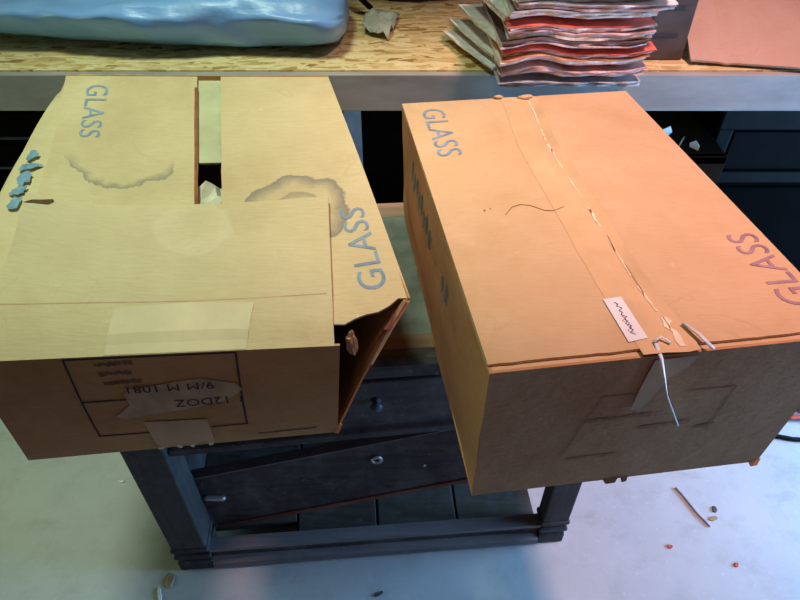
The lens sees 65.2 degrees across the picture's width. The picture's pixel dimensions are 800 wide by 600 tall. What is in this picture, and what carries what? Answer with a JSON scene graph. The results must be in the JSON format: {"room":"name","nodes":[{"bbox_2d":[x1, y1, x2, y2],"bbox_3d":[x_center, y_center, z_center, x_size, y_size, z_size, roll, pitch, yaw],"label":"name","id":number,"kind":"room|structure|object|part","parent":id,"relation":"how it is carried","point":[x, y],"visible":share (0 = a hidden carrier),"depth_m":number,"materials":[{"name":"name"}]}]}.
{"room":"storage room","nodes":[
{"label":"storage room","id":0,"kind":"room"},
{"bbox_2d":[361,111,403,203],"bbox_3d":[0.000,-1.192,1.404,8.000,2.600,0.080,0,42,0],"label":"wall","id":1,"kind":"structure","parent":0,"point":[382,137],"depth_m":2.01,"materials":[{"name":"black"}]},
{"bbox_2d":[0,409,799,599],"bbox_3d":[0.000,1.248,0.703,8.000,0.050,4.350,0,42,0],"label":"floor","id":2,"kind":"structure","parent":0,"point":[69,530],"depth_m":1.40,"materials":[{"name":"concrete"}]},
{"bbox_2d":[0,111,44,191],"bbox_3d":[-0.696,-0.225,1.692,0.480,0.784,0.370,0,42,0],"label":"chest","id":3,"kind":"object","parent":2,"relation":"on","point":[16,127],"visible":0.02,"depth_m":1.34,"materials":[{"name":"black wood"}]},
{"bbox_3d":[-0.696,-0.214,1.473,0.461,0.197,0.014,0,42,0],"label":"drawer","id":4,"kind":"part","parent":3,"relation":"part of","materials":[{"name":"black wood"}]},
{"bbox_3d":[-0.696,-0.319,1.378,0.461,0.058,0.014,0,42,0],"label":"drawer","id":5,"kind":"part","parent":3,"relation":"part of","materials":[{"name":"black wood"}]},
{"bbox_3d":[-0.696,-0.372,1.329,0.461,0.058,0.014,0,42,0],"label":"drawer","id":6,"kind":"part","parent":3,"relation":"part of","materials":[{"name":"black wood"}]},
{"bbox_2d":[157,587,161,599],"bbox_3d":[-0.514,0.631,1.336,0.008,0.003,0.040,-16,45,-16],"label":"wood splinter","id":7,"kind":"object","parent":2,"relation":"on","point":[158,589],"visible":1,"depth_m":1.34,"materials":[{"name":"beige wood"}]},
{"bbox_2d":[165,573,174,588],"bbox_3d":[-0.501,0.610,1.359,0.017,0.004,0.035,0,42,0],"label":"dry leaf","id":8,"kind":"object","parent":2,"relation":"on","point":[170,579],"visible":1,"depth_m":1.36,"materials":[{"name":"brown plant"}]},
{"bbox_2d":[120,203,581,569],"bbox_3d":[-0.073,0.192,1.337,0.869,0.650,0.437,-3,43,-3],"label":"nightstand","id":9,"kind":"object","parent":2,"relation":"on","point":[403,391],"depth_m":1.31,"materials":[{"name":"black wood"}]},
{"bbox_3d":[-0.448,0.344,1.195,0.079,0.617,0.072,-3,43,-3],"label":"leg","id":10,"kind":"part","parent":9,"relation":"part of","materials":[{"name":"black wood"}]},
{"bbox_3d":[-0.479,0.218,1.314,0.014,0.590,0.288,-3,43,-3],"label":"panel","id":11,"kind":"part","parent":9,"relation":"part of","materials":[{"name":"black wood"}]},
{"bbox_2d":[0,74,409,459],"bbox_3d":[-0.282,-0.072,0.910,0.590,0.316,0.503,0,42,0],"label":"cardboard box","id":12,"kind":"object","parent":9,"relation":"on","point":[136,313],"visible":1,"depth_m":0.80,"materials":[{"name":"brown cardboard"}]},
{"bbox_3d":[-0.529,-0.072,0.909,0.095,0.313,0.502,0,42,0],"label":"panel","id":13,"kind":"part","parent":12,"relation":"part of","materials":[{"name":"brown cardboard"}]},
{"bbox_3d":[-0.386,0.123,0.760,0.003,0.142,0.006,26,48,25],"label":"printed frame","id":14,"kind":"part","parent":12,"relation":"part of","materials":[{"name":"black paint"}]},
{"bbox_3d":[-0.361,0.123,0.761,0.054,0.003,0.001,-3,43,-3],"label":"printed frame","id":15,"kind":"part","parent":12,"relation":"part of","materials":[{"name":"black paint"}]},
{"bbox_2d":[93,360,132,366],"bbox_3d":[-0.333,0.074,0.725,0.044,0.008,0.001,-4,43,-4],"label":"print","id":16,"kind":"object","parent":12,"relation":"on","point":[96,363],"depth_m":0.72,"materials":[{"name":"brown"}]},
{"bbox_2d":[98,370,131,376],"bbox_3d":[-0.334,0.086,0.734,0.038,0.009,0.001,-4,43,-4],"label":"print","id":17,"kind":"object","parent":12,"relation":"on","point":[101,373],"depth_m":0.73,"materials":[{"name":"brown"}]},
{"bbox_2d":[103,379,141,385],"bbox_3d":[-0.330,0.098,0.743,0.044,0.008,0.001,-4,43,-4],"label":"print","id":18,"kind":"object","parent":12,"relation":"on","point":[106,382],"depth_m":0.74,"materials":[{"name":"brown paint"}]},
{"bbox_3d":[-0.345,0.173,0.811,0.090,0.003,0.001,-4,43,-4],"label":"printed frame","id":19,"kind":"part","parent":12,"relation":"part of","materials":[{"name":"black paint"}]},
{"bbox_3d":[-0.289,0.065,0.723,0.194,0.009,0.001,-4,43,-4],"label":"printed frame","id":20,"kind":"part","parent":12,"relation":"part of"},
{"bbox_3d":[-0.283,0.127,0.782,0.424,0.191,0.011,-4,43,-4],"label":"panel","id":21,"kind":"part","parent":12,"relation":"part of","materials":[{"name":"brown cardboard"}]},
{"bbox_3d":[-0.302,0.046,1.010,0.432,0.003,0.492,0,42,0],"label":"panel","id":22,"kind":"part","parent":12,"relation":"part of","materials":[{"name":"brown cardboard"}]},
{"bbox_3d":[-0.319,-0.237,1.089,0.418,0.313,0.013,0,42,0],"label":"panel","id":23,"kind":"part","parent":12,"relation":"part of","materials":[{"name":"brown cardboard"}]},
{"bbox_2d":[198,181,221,203],"bbox_3d":[-0.275,-0.120,0.901,0.074,0.105,0.113,0,42,0],"label":"wrapped bundle","id":24,"kind":"object","parent":12,"relation":"in","point":[208,193],"visible":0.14,"depth_m":0.87,"materials":[{"name":"paper"}]},
{"bbox_3d":[-0.224,0.164,0.820,0.046,0.003,0.001,-5,43,-5],"label":"printed frame","id":25,"kind":"part","parent":12,"relation":"part of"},
{"bbox_3d":[-0.197,0.113,0.777,0.011,0.137,0.004,0,42,0],"label":"printed frame","id":26,"kind":"part","parent":12,"relation":"part of","materials":[{"name":"black paint"}]},
{"bbox_2d":[259,427,316,433],"bbox_3d":[-0.152,0.177,0.846,0.078,0.005,0.001,-5,43,-5],"label":"print","id":27,"kind":"object","parent":12,"relation":"on","point":[262,430],"depth_m":0.85,"materials":[{"name":"brown cardboard"}]},
{"bbox_3d":[-0.051,-0.088,0.926,0.104,0.313,0.452,-2,43,-3],"label":"panel","id":28,"kind":"part","parent":12,"relation":"part of","materials":[{"name":"brown cardboard"}]},
{"bbox_3d":[-0.390,0.417,1.314,0.046,0.016,0.012,-2,43,-2],"label":"metal pull","id":29,"kind":"part","parent":9,"relation":"part of","materials":[{"name":"silver metal"}]},
{"bbox_3d":[-0.058,0.183,1.081,0.706,0.176,0.035,-3,43,-3],"label":"drawer","id":30,"kind":"part","parent":9,"relation":"part of","materials":[{"name":"black wood"}]},
{"bbox_3d":[-0.096,0.360,1.311,0.684,0.309,0.042,-3,43,-3],"label":"loose drawer front","id":31,"kind":"part","parent":9,"relation":"part of","materials":[{"name":"black wood"}]},
{"bbox_3d":[-0.050,0.533,1.383,0.720,0.076,0.032,-3,43,-3],"label":"rail","id":32,"kind":"part","parent":9,"relation":"part of","materials":[{"name":"black wood"}]},
{"bbox_3d":[-0.049,0.555,1.390,0.718,0.025,0.016,-3,43,-3],"label":"rail moulding","id":33,"kind":"part","parent":9,"relation":"part of","materials":[{"name":"black wood"}]},
{"bbox_3d":[-0.040,0.178,1.056,0.022,0.022,0.022,0,42,0],"label":"knob","id":34,"kind":"part","parent":9,"relation":"part of","materials":[{"name":"metal"}]},
{"bbox_3d":[-0.057,0.102,0.979,0.869,0.034,0.029,-3,43,-3],"label":"rail","id":35,"kind":"part","parent":9,"relation":"part of","materials":[{"name":"black wood"}]},
{"bbox_3d":[-0.073,-0.043,1.130,0.859,0.024,0.329,-3,43,-3],"label":"panel","id":36,"kind":"part","parent":9,"relation":"part of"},
{"bbox_3d":[0.338,0.312,1.230,0.065,0.617,0.043,-3,43,-3],"label":"leg","id":37,"kind":"part","parent":9,"relation":"part of","materials":[{"name":"black wood"}]},
{"bbox_2d":[402,91,799,495],"bbox_3d":[0.242,-0.057,0.942,0.409,0.253,0.631,-6,43,-6],"label":"cardboard box","id":38,"kind":"object","parent":9,"relation":"on","point":[598,307],"visible":1,"depth_m":0.76,"materials":[{"name":"brown cardboard"}]},
{"bbox_3d":[0.244,0.027,1.031,0.392,0.003,0.607,-5,43,-6],"label":"panel","id":39,"kind":"part","parent":38,"relation":"part of","materials":[{"name":"brown cardboard"}]},
{"bbox_3d":[0.049,-0.043,0.933,0.092,0.238,0.602,0,42,0],"label":"panel","id":40,"kind":"part","parent":38,"relation":"part of","materials":[{"name":"brown cardboard"}]},
{"bbox_3d":[0.206,0.148,0.716,0.031,0.109,0.001,-5,43,-5],"label":"printed frame","id":41,"kind":"part","parent":38,"relation":"part of","materials":[{"name":"grey"}]},
{"bbox_2d":[567,452,617,460],"bbox_3d":[0.234,0.190,0.759,0.062,0.009,0.001,-5,43,-5],"label":"print","id":42,"kind":"object","parent":38,"relation":"attached to","point":[571,456],"depth_m":0.76,"materials":[{"name":"grey"}]},
{"bbox_2d":[583,412,651,424],"bbox_3d":[0.247,0.134,0.709,0.079,0.012,0.001,-5,43,-5],"label":"print","id":43,"kind":"object","parent":38,"relation":"attached to","point":[589,418],"depth_m":0.71,"materials":[{"name":"grey"}]},
{"bbox_3d":[0.239,0.104,0.682,0.038,0.003,0.001,-5,43,-5],"label":"printed frame","id":44,"kind":"part","parent":38,"relation":"part of","materials":[{"name":"grey"}]},
{"bbox_3d":[0.289,0.143,0.730,0.400,0.238,0.008,-5,43,-6],"label":"panel","id":45,"kind":"part","parent":38,"relation":"part of","materials":[{"name":"brown cardboard"}]},
{"bbox_2d":[638,419,690,429],"bbox_3d":[0.309,0.145,0.730,0.063,0.013,0.001,-5,43,-6],"label":"print","id":46,"kind":"object","parent":38,"relation":"attached to","point":[643,424],"depth_m":0.73,"materials":[{"name":"grey"}]},
{"bbox_3d":[0.349,0.098,0.696,0.057,0.004,0.001,-5,43,-6],"label":"printed frame","id":47,"kind":"part","parent":38,"relation":"part of","materials":[{"name":"grey"}]},
{"bbox_3d":[0.372,0.126,0.725,0.012,0.080,0.001,-7,43,-8],"label":"printed frame","id":48,"kind":"part","parent":38,"relation":"part of","materials":[{"name":"grey"}]},
{"bbox_2d":[0,0,799,165],"bbox_3d":[0.000,-0.312,1.710,4.400,0.890,0.638,0,42,0],"label":"workbench","id":49,"kind":"object","parent":2,"relation":"on","point":[365,70],"visible":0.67,"depth_m":1.21,"materials":[{"name":"grey paint"}]},
{"bbox_2d":[0,0,372,46],"bbox_3d":[-0.558,-0.621,1.300,0.995,0.116,0.357,0,42,0],"label":"bag","id":50,"kind":"object","parent":49,"relation":"on","point":[236,23],"visible":0.99,"depth_m":1.18,"materials":[{"name":"blue plastic"}]},
{"bbox_3d":[-0.104,-0.175,1.565,0.040,0.884,0.040,0,42,0],"label":"leg","id":51,"kind":"part","parent":49,"relation":"part of","materials":[{"name":"metal"}]},
{"bbox_2d":[362,8,399,39],"bbox_3d":[-0.040,-0.593,1.339,0.079,0.029,0.144,0,42,0],"label":"dry leaf","id":52,"kind":"object","parent":49,"relation":"on","point":[375,21],"visible":1,"depth_m":1.34,"materials":[{"name":"beige plant"}]},
{"bbox_2d":[493,69,639,87],"bbox_3d":[0.303,-0.485,1.230,0.264,0.012,0.297,0,42,0],"label":"newspaper","id":53,"kind":"object","parent":49,"relation":"on","point":[534,79],"visible":0.16,"depth_m":1.13,"materials":[{"name":"grey paper"}]},
{"bbox_2d":[443,30,495,69],"bbox_3d":[0.248,-0.524,1.256,0.270,0.016,0.195,-17,45,-17],"label":"newspaper","id":54,"kind":"object","parent":53,"relation":"on","point":[456,36],"visible":0.11,"depth_m":1.22,"materials":[{"name":"white paper"}]},
{"bbox_2d":[494,59,646,76],"bbox_3d":[0.304,-0.500,1.213,0.264,0.023,0.293,0,42,0],"label":"newspaper","id":55,"kind":"object","parent":54,"relation":"on","point":[536,65],"visible":0.11,"depth_m":1.11,"materials":[{"name":"paper"}]},
{"bbox_2d":[450,19,493,57],"bbox_3d":[0.258,-0.541,1.244,0.265,0.023,0.194,-15,44,-15],"label":"newspaper","id":56,"kind":"object","parent":55,"relation":"on","point":[467,27],"visible":0.16,"depth_m":1.23,"materials":[{"name":"paper"}]},
{"bbox_2d":[487,35,649,66],"bbox_3d":[0.300,-0.514,1.198,0.272,0.025,0.301,0,42,0],"label":"newspaper","id":57,"kind":"object","parent":56,"relation":"on","point":[501,61],"visible":0.21,"depth_m":1.09,"materials":[{"name":"beige paper"}]},
{"bbox_2d":[501,41,656,58],"bbox_3d":[0.315,-0.524,1.193,0.271,0.022,0.298,0,42,0],"label":"newspaper","id":58,"kind":"object","parent":57,"relation":"on","point":[578,53],"visible":0.16,"depth_m":1.09,"materials":[{"name":"red paper"}]},
{"bbox_2d":[458,3,496,41],"bbox_3d":[0.268,-0.555,1.213,0.266,0.021,0.198,-12,44,-12],"label":"newspaper","id":59,"kind":"object","parent":58,"relation":"on","point":[476,13],"visible":0.16,"depth_m":1.21,"materials":[{"name":"paper"}]},
{"bbox_2d":[482,0,650,49],"bbox_3d":[0.297,-0.534,1.175,0.264,0.020,0.299,0,42,0],"label":"newspaper","id":60,"kind":"object","parent":59,"relation":"on","point":[495,20],"visible":0.2,"depth_m":1.07,"materials":[{"name":"white paper"}]},
{"bbox_2d":[502,21,655,40],"bbox_3d":[0.310,-0.546,1.170,0.253,0.021,0.291,0,42,0],"label":"newspaper","id":61,"kind":"object","parent":60,"relation":"on","point":[644,33],"visible":0.27,"depth_m":1.07,"materials":[{"name":"white paper"}]},
{"bbox_2d":[503,15,656,33],"bbox_3d":[0.303,-0.555,1.163,0.269,0.017,0.298,0,42,0],"label":"newspaper","id":62,"kind":"object","parent":61,"relation":"on","point":[575,25],"visible":0.48,"depth_m":1.06,"materials":[{"name":"red paper"}]},
{"bbox_2d":[483,0,520,20],"bbox_3d":[0.287,-0.564,1.156,0.267,0.017,0.198,-8,43,-9],"label":"newspaper","id":63,"kind":"object","parent":62,"relation":"on","point":[497,6],"visible":0.17,"depth_m":1.10,"materials":[{"name":"paper"}]},
{"bbox_2d":[502,0,657,18],"bbox_3d":[0.307,-0.572,1.148,0.256,0.016,0.296,0,42,0],"label":"newspaper","id":64,"kind":"object","parent":63,"relation":"on","point":[510,7],"visible":0.52,"depth_m":1.04,"materials":[{"name":"white paper"}]},
{"bbox_2d":[513,0,677,11],"bbox_3d":[0.330,-0.581,1.139,0.273,0.016,0.299,0,42,0],"label":"newspaper","id":65,"kind":"object","parent":64,"relation":"on","point":[647,5],"visible":0.94,"depth_m":1.04,"materials":[{"name":"white paper"}]},
{"bbox_2d":[512,0,644,2],"bbox_3d":[0.305,-0.594,1.137,0.270,0.015,0.304,0,42,0],"label":"newspaper","id":66,"kind":"object","parent":65,"relation":"on","point":[517,1],"visible":1,"depth_m":1.04,"materials":[{"name":"paper"}]},
{"bbox_2d":[644,0,698,59],"bbox_3d":[0.511,-0.615,1.231,0.077,0.202,0.215,0,42,0],"label":"carton","id":67,"kind":"object","parent":49,"relation":"on","point":[673,26],"visible":0.42,"depth_m":1.18,"materials":[{"name":"cardboard"}]},
{"bbox_2d":[687,0,799,68],"bbox_3d":[0.727,-0.681,1.332,0.337,0.163,0.592,2,43,2],"label":"carton","id":68,"kind":"object","parent":49,"relation":"on","point":[761,33],"visible":0.91,"depth_m":1.21,"materials":[{"name":"cardboard"}]},
{"bbox_2d":[645,111,726,184],"bbox_3d":[0.564,-0.117,1.631,0.245,0.707,0.230,0,42,0],"label":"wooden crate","id":69,"kind":"object","parent":2,"relation":"on","point":[710,158],"visible":0.09,"depth_m":1.36,"materials":[{"name":"black wood"}]},
{"bbox_2d":[663,126,671,134],"bbox_3d":[0.572,-0.363,1.349,0.043,0.035,0.018,-12,44,-13],"label":"paper scrap","id":70,"kind":"object","parent":69,"relation":"on","point":[668,130],"visible":0.41,"depth_m":1.34,"materials":[{"name":"paper"}]},
{"bbox_2d":[689,141,699,149],"bbox_3d":[0.623,-0.329,1.321,0.007,0.022,0.024,-26,49,-26],"label":"paper scrap","id":71,"kind":"object","parent":69,"relation":"on","point":[694,145],"visible":1,"depth_m":1.32,"materials":[{"name":"white paper"}]},
{"bbox_2d":[675,487,710,526],"bbox_3d":[0.695,0.491,1.487,0.007,0.004,0.112,-17,45,-18],"label":"scrap","id":72,"kind":"object","parent":2,"relation":"on","point":[676,488],"visible":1,"depth_m":1.48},
{"bbox_2d":[709,516,717,520],"bbox_3d":[0.735,0.512,1.466,0.024,0.004,0.012,0,42,0],"label":"dry leaf","id":73,"kind":"object","parent":2,"relation":"on","point":[712,518],"visible":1,"depth_m":1.47,"materials":[{"name":"beige plant"}]},
{"bbox_2d":[693,111,799,271],"bbox_3d":[0.914,-0.258,1.728,0.427,0.784,0.367,0,42,0],"label":"base cabinet","id":74,"kind":"object","parent":2,"relation":"on","point":[760,174],"visible":0.28,"depth_m":1.45,"materials":[{"name":"black wood"}]},
{"bbox_3d":[0.914,-0.353,1.400,0.427,0.202,0.012,0,42,0],"label":"door frame","id":75,"kind":"part","parent":74,"relation":"part of","materials":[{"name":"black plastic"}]},
{"bbox_3d":[0.914,-0.069,1.662,0.408,0.542,0.010,0,42,0],"label":"door","id":76,"kind":"part","parent":74,"relation":"part of","materials":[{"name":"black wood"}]},
{"bbox_3d":[0.914,-0.339,1.418,0.341,0.091,0.005,0,42,0],"label":"door panel","id":77,"kind":"part","parent":74,"relation":"part of","materials":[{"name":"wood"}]},
{"bbox_2d":[775,434,799,441],"bbox_3d":[1.196,0.363,1.623,0.558,0.012,0.051,5,43,5],"label":"cable","id":78,"kind":"object","parent":2,"relation":"on","point":[779,436],"visible":0.39,"depth_m":1.62,"materials":[{"name":"plastic"}]},
{"bbox_2d":[789,415,799,419],"bbox_3d":[1.140,0.312,1.663,0.242,0.016,0.024,0,42,0],"label":"strap","id":79,"kind":"object","parent":2,"relation":"on","point":[793,417],"visible":0.4,"depth_m":1.66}
]}

